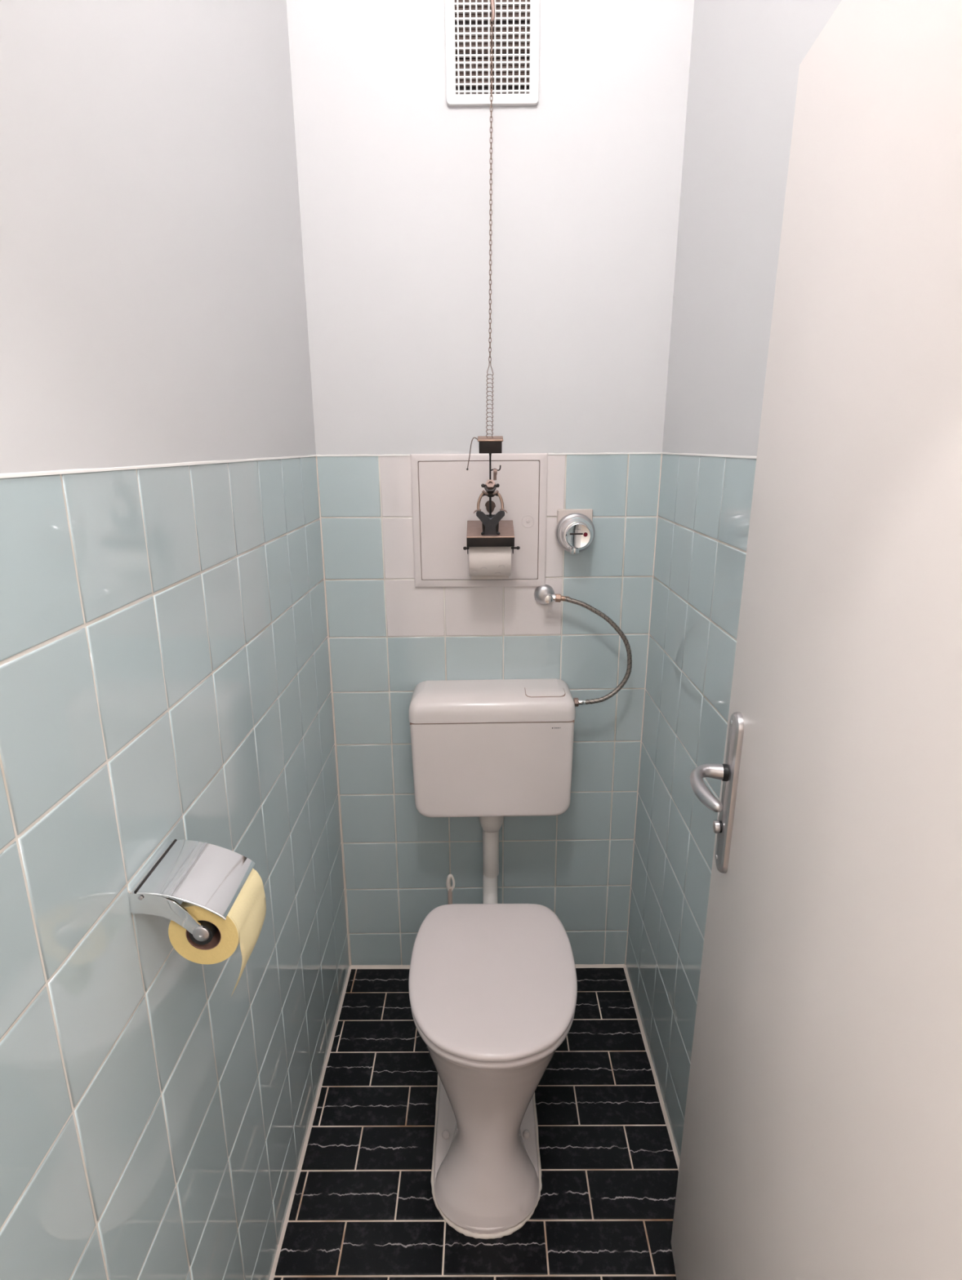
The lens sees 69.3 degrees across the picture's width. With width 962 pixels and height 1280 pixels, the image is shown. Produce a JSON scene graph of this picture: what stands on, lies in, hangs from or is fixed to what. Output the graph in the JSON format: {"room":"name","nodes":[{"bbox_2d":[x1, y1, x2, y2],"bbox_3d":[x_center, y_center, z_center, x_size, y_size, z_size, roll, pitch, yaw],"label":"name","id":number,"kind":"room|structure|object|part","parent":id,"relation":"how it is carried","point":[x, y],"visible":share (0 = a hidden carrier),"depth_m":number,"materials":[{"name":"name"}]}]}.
{"room":"toilet room","nodes":[
{"label":"toilet room","id":0,"kind":"room"},
{"bbox_2d":[0,0,349,1279],"bbox_3d":[-0.453,-0.273,1.034,0.110,3.100,1.470,0,16,0],"label":"wall","id":1,"kind":"structure","parent":0,"point":[165,668],"depth_m":0.85,"materials":[{"name":"white paint"}]},
{"bbox_2d":[0,454,316,478],"bbox_3d":[-0.402,-0.258,1.012,0.002,0.005,1.420,0,16,0],"label":"trim","id":2,"kind":"structure","parent":1,"relation":"attached to","point":[81,470],"depth_m":0.79,"materials":[{"name":"white"}]},
{"bbox_2d":[127,839,255,944],"bbox_3d":[-0.347,0.305,0.850,0.110,0.072,0.113,0,16,0],"label":"toilet roll holder","id":3,"kind":"object","parent":1,"relation":"attached to","point":[211,877],"visible":1,"depth_m":0.82,"materials":[{"name":"silver metal"}]},
{"bbox_3d":[-0.397,0.286,0.846,0.010,0.026,0.107,0,16,0],"label":"wall plate","id":4,"kind":"part","parent":3,"relation":"part of","materials":[{"name":"silver metal"}]},
{"bbox_3d":[-0.356,0.317,0.799,0.086,0.062,0.002,0,16,0],"label":"arm","id":5,"kind":"part","parent":3,"relation":"part of","materials":[{"name":"silver metal"}]},
{"bbox_2d":[168,867,266,995],"bbox_3d":[-0.321,0.362,0.866,0.087,0.144,0.095,0,16,0],"label":"toilet roll","id":6,"kind":"object","parent":3,"relation":"on","point":[243,923],"visible":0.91,"depth_m":0.82,"materials":[{"name":"yellow paper"}]},
{"bbox_2d":[269,966,351,1279],"bbox_3d":[-0.394,1.174,1.413,0.008,0.010,1.420,0,16,0],"label":"trim","id":7,"kind":"structure","parent":1,"relation":"attached to","point":[313,1111],"depth_m":1.58,"materials":[{"name":"white plastic"}]},
{"bbox_2d":[273,967,678,1279],"bbox_3d":[0.033,1.223,1.353,1.050,0.060,1.760,0,16,0],"label":"floor","id":8,"kind":"structure","parent":0,"point":[363,1207],"depth_m":1.52,"materials":[{"name":"tile"}]},
{"bbox_2d":[408,903,577,1239],"bbox_3d":[0.027,0.909,1.583,0.361,0.430,0.547,0,16,0],"label":"toilet","id":9,"kind":"object","parent":8,"relation":"on","point":[492,988],"visible":1,"depth_m":1.41,"materials":[{"name":"white ceramic"}]},
{"bbox_3d":[0.026,0.925,1.591,0.339,0.386,0.540,0,16,0],"label":"bowl","id":10,"kind":"part","parent":9,"relation":"part of","materials":[{"name":"white ceramic"}]},
{"bbox_3d":[0.025,0.715,1.508,0.361,0.017,0.452,0,16,0],"label":"lid","id":11,"kind":"part","parent":9,"relation":"part of","materials":[{"name":"white plastic"}]},
{"bbox_3d":[0.025,0.736,1.513,0.358,0.017,0.450,0,16,0],"label":"seat","id":12,"kind":"part","parent":9,"relation":"part of","materials":[{"name":"white plastic"}]},
{"bbox_3d":[-0.085,0.938,1.998,0.104,0.142,0.104,0,16,0],"label":"brush holder","id":13,"kind":"object","parent":8,"relation":"on","visible":0},
{"bbox_2d":[445,874,454,904],"bbox_3d":[-0.086,0.809,1.962,0.076,0.340,0.076,0,16,0],"label":"toilet brush","id":14,"kind":"object","parent":13,"relation":"in","point":[450,889],"visible":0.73,"depth_m":1.92,"materials":[{"name":"beige plastic"}]},
{"bbox_2d":[286,0,693,966],"bbox_3d":[0.024,-0.474,1.740,1.050,3.100,0.100,0,16,0],"label":"wall","id":15,"kind":"structure","parent":0,"point":[393,178],"depth_m":1.65,"materials":[{"name":"white paint"}]},
{"bbox_2d":[315,456,350,966],"bbox_3d":[-0.398,0.269,1.896,0.008,1.490,0.004,0,16,0],"label":"trim","id":16,"kind":"structure","parent":15,"relation":"attached to","point":[316,456],"depth_m":1.87,"materials":[{"name":"white plastic"}]},
{"bbox_2d":[315,453,409,456],"bbox_3d":[-0.287,-0.450,1.695,0.228,0.005,0.002,0,16,0],"label":"trim","id":17,"kind":"structure","parent":15,"relation":"attached to","point":[362,455],"depth_m":1.69,"materials":[{"name":"white"}]},
{"bbox_2d":[409,453,547,587],"bbox_3d":[-0.004,-0.293,1.734,0.334,0.329,0.010,0,16,0],"label":"access hatch","id":18,"kind":"object","parent":15,"relation":"attached to","point":[445,495],"visible":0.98,"depth_m":1.72,"materials":[{"name":"white paint"}]},
{"bbox_2d":[351,964,624,969],"bbox_3d":[0.021,0.981,2.092,0.825,0.010,0.008,0,16,0],"label":"trim","id":19,"kind":"structure","parent":15,"relation":"attached to","point":[577,966],"depth_m":2.09,"materials":[{"name":"white plastic"}]},
{"bbox_2d":[408,678,575,817],"bbox_3d":[0.029,0.283,1.825,0.418,0.336,0.142,0,16,0],"label":"cistern","id":20,"kind":"object","parent":15,"relation":"attached to","point":[491,747],"visible":1,"depth_m":1.76,"materials":[{"name":"white plastic"}]},
{"bbox_2d":[479,816,502,903],"bbox_3d":[0.028,0.611,1.858,0.066,0.321,0.183,0,16,0],"label":"pipe","id":21,"kind":"object","parent":20,"relation":"attached to","point":[491,826],"visible":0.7,"depth_m":1.90,"materials":[{"name":"white plastic"}]},
{"bbox_3d":[0.028,0.155,1.789,0.418,0.067,0.142,0,16,0],"label":"tank lid","id":22,"kind":"part","parent":20,"relation":"part of","materials":[{"name":"white plastic"}]},
{"bbox_3d":[0.029,0.316,1.834,0.413,0.268,0.141,0,16,0],"label":"tank","id":23,"kind":"part","parent":20,"relation":"part of","materials":[{"name":"white plastic"}]},
{"bbox_2d":[554,593,631,706],"bbox_3d":[0.282,0.029,1.757,0.200,0.286,0.049,2,16,8],"label":"supply hose","id":24,"kind":"object","parent":20,"relation":"attached to","point":[558,597],"visible":1,"depth_m":1.75,"materials":[{"name":"metal"}]},
{"bbox_2d":[444,0,539,106],"bbox_3d":[0.024,-1.297,1.452,0.196,0.310,0.010,0,16,0],"label":"air vent","id":25,"kind":"object","parent":15,"relation":"in","point":[516,23],"visible":0.95,"depth_m":1.47,"materials":[{"name":"white plastic"}]},
{"bbox_2d":[462,0,519,554],"bbox_3d":[0.019,-0.765,1.518,0.134,1.161,0.165,3,16,14],"label":"holder","id":26,"kind":"object","parent":25,"relation":"hanging from","point":[490,531],"visible":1,"depth_m":1.59,"materials":[{"name":"brown metal"}]},
{"bbox_3d":[0.000,-0.317,1.603,0.025,0.045,0.011,-12,19,-36],"label":"arm","id":27,"kind":"part","parent":26,"relation":"part of","materials":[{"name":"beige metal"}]},
{"bbox_3d":[0.009,-0.270,1.617,0.010,0.041,0.025,5,16,18],"label":"leg","id":28,"kind":"part","parent":26,"relation":"part of","materials":[{"name":"metal"}]},
{"bbox_3d":[0.019,-0.532,1.541,0.016,0.165,0.044,0,16,3],"label":"ladder chain","id":29,"kind":"part","parent":26,"relation":"part of","materials":[{"name":"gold metal"}]},
{"bbox_2d":[468,546,511,579],"bbox_3d":[0.022,-0.200,1.687,0.099,0.110,0.100,0,16,0],"label":"toilet roll","id":30,"kind":"object","parent":26,"relation":"hanging from","point":[485,562],"visible":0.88,"depth_m":1.64,"materials":[{"name":"white paper"}]},
{"bbox_3d":[0.022,-0.264,1.654,0.111,0.002,0.107,0,31,0],"label":"plate","id":31,"kind":"part","parent":26,"relation":"part of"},
{"bbox_3d":[0.021,-0.446,1.544,0.056,0.004,0.034,0,31,0],"label":"tank lid","id":32,"kind":"part","parent":26,"relation":"part of","materials":[{"name":"orange metal"}]},
{"bbox_3d":[0.022,-0.314,1.639,0.025,0.031,0.002,0,31,0],"label":"seat lid","id":33,"kind":"part","parent":26,"relation":"part of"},
{"bbox_3d":[0.021,-0.344,1.607,0.008,0.185,0.013,0,31,0],"label":"flush rod","id":34,"kind":"part","parent":26,"relation":"part of","materials":[{"name":"metal"}]},
{"bbox_3d":[0.021,-0.433,1.551,0.050,0.027,0.028,0,31,0],"label":"tank","id":35,"kind":"part","parent":26,"relation":"part of","materials":[{"name":"metal"}]},
{"bbox_3d":[0.021,-0.948,1.484,0.006,0.677,0.075,1,16,6],"label":"link chain","id":36,"kind":"part","parent":26,"relation":"part of","materials":[{"name":"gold metal"}]},
{"bbox_3d":[0.035,-0.270,1.617,0.010,0.041,0.025,-5,16,-17],"label":"leg","id":37,"kind":"part","parent":26,"relation":"part of","materials":[{"name":"metal"}]},
{"bbox_3d":[0.043,-0.318,1.603,0.025,0.045,0.011,11,19,36],"label":"arm","id":38,"kind":"part","parent":26,"relation":"part of","materials":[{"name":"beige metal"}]},
{"bbox_2d":[533,584,555,604],"bbox_3d":[0.163,-0.109,1.760,0.054,0.054,0.057,0,16,0],"label":"angle valve","id":39,"kind":"object","parent":15,"relation":"attached to","point":[544,594],"visible":1,"depth_m":1.77,"materials":[{"name":"grey metal"}]},
{"bbox_2d":[551,594,555,601],"bbox_3d":[0.182,-0.105,1.746,0.012,0.018,0.018,0,16,0],"label":"outlet","id":40,"kind":"object","parent":39,"relation":"attached to","point":[553,596],"depth_m":1.74,"materials":[{"name":"silver metal"}]},
{"bbox_2d":[555,508,595,554],"bbox_3d":[0.234,-0.263,1.707,0.098,0.107,0.076,0,16,0],"label":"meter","id":41,"kind":"object","parent":15,"relation":"attached to","point":[575,531],"visible":1,"depth_m":1.70,"materials":[{"name":"grey metal"}]},
{"bbox_3d":[0.231,-0.219,1.716,0.023,0.017,0.024,0,16,0],"label":"spout","id":42,"kind":"part","parent":41,"relation":"part of","materials":[{"name":"silver metal"}]},
{"bbox_3d":[0.234,-0.274,1.739,0.088,0.104,0.008,0,16,0],"label":"backing plate","id":43,"kind":"part","parent":41,"relation":"part of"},
{"bbox_2d":[547,452,661,454],"bbox_3d":[0.302,-0.453,1.693,0.276,0.005,0.002,0,16,0],"label":"trim","id":44,"kind":"structure","parent":15,"relation":"attached to","point":[602,453],"depth_m":1.69,"materials":[{"name":"white"}]},
{"bbox_2d":[624,453,662,964],"bbox_3d":[0.436,0.264,1.893,0.020,1.490,0.004,0,16,0],"label":"trim","id":45,"kind":"structure","parent":15,"relation":"attached to","point":[661,454],"depth_m":1.86,"materials":[{"name":"white plastic"}]},
{"bbox_2d":[625,0,841,1159],"bbox_3d":[0.489,-0.279,1.030,0.133,3.100,1.470,0,16,0],"label":"wall","id":46,"kind":"structure","parent":0,"point":[746,56],"depth_m":1.37,"materials":[{"name":"white paint"}]},
{"bbox_2d":[623,964,679,1170],"bbox_3d":[0.430,1.169,1.410,0.008,0.010,1.420,0,16,0],"label":"trim","id":47,"kind":"structure","parent":46,"relation":"attached to","point":[656,1084],"depth_m":1.74,"materials":[{"name":"white plastic"}]},
{"bbox_2d":[661,452,756,458],"bbox_3d":[0.438,-0.263,1.009,0.002,0.005,1.420,0,16,0],"label":"trim","id":48,"kind":"structure","parent":46,"relation":"attached to","point":[666,453],"depth_m":1.32,"materials":[{"name":"white"}]},
{"bbox_3d":[0.021,-0.045,0.209,1.050,3.100,0.240,0,16,0],"label":"wall","id":49,"kind":"structure","parent":0,"visible":0},
{"bbox_2d":[671,0,961,1279],"bbox_3d":[0.334,0.339,0.761,0.119,1.946,0.718,1,16,6],"label":"door","id":50,"kind":"structure","parent":49,"relation":"in","point":[821,1140],"depth_m":0.65,"materials":[{"name":"beige paint"}]},
{"bbox_3d":[0.320,0.206,0.990,0.048,0.025,0.119,5,17,19],"label":"lever handle","id":51,"kind":"part","parent":50,"relation":"part of","materials":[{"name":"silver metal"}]},
{"bbox_3d":[0.355,0.281,1.049,0.011,0.020,0.020,0,16,0],"label":"turn knob","id":52,"kind":"part","parent":50,"relation":"part of","materials":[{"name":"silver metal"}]},
{"bbox_3d":[0.360,0.281,1.048,0.003,0.018,0.018,1,16,6],"label":"turn knob","id":53,"kind":"part","parent":50,"relation":"part of","materials":[{"name":"silver metal"}]},
{"bbox_3d":[0.366,0.229,1.033,0.014,0.259,0.045,1,16,6],"label":"handle plate","id":54,"kind":"part","parent":50,"relation":"part of","materials":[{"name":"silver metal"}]}
]}

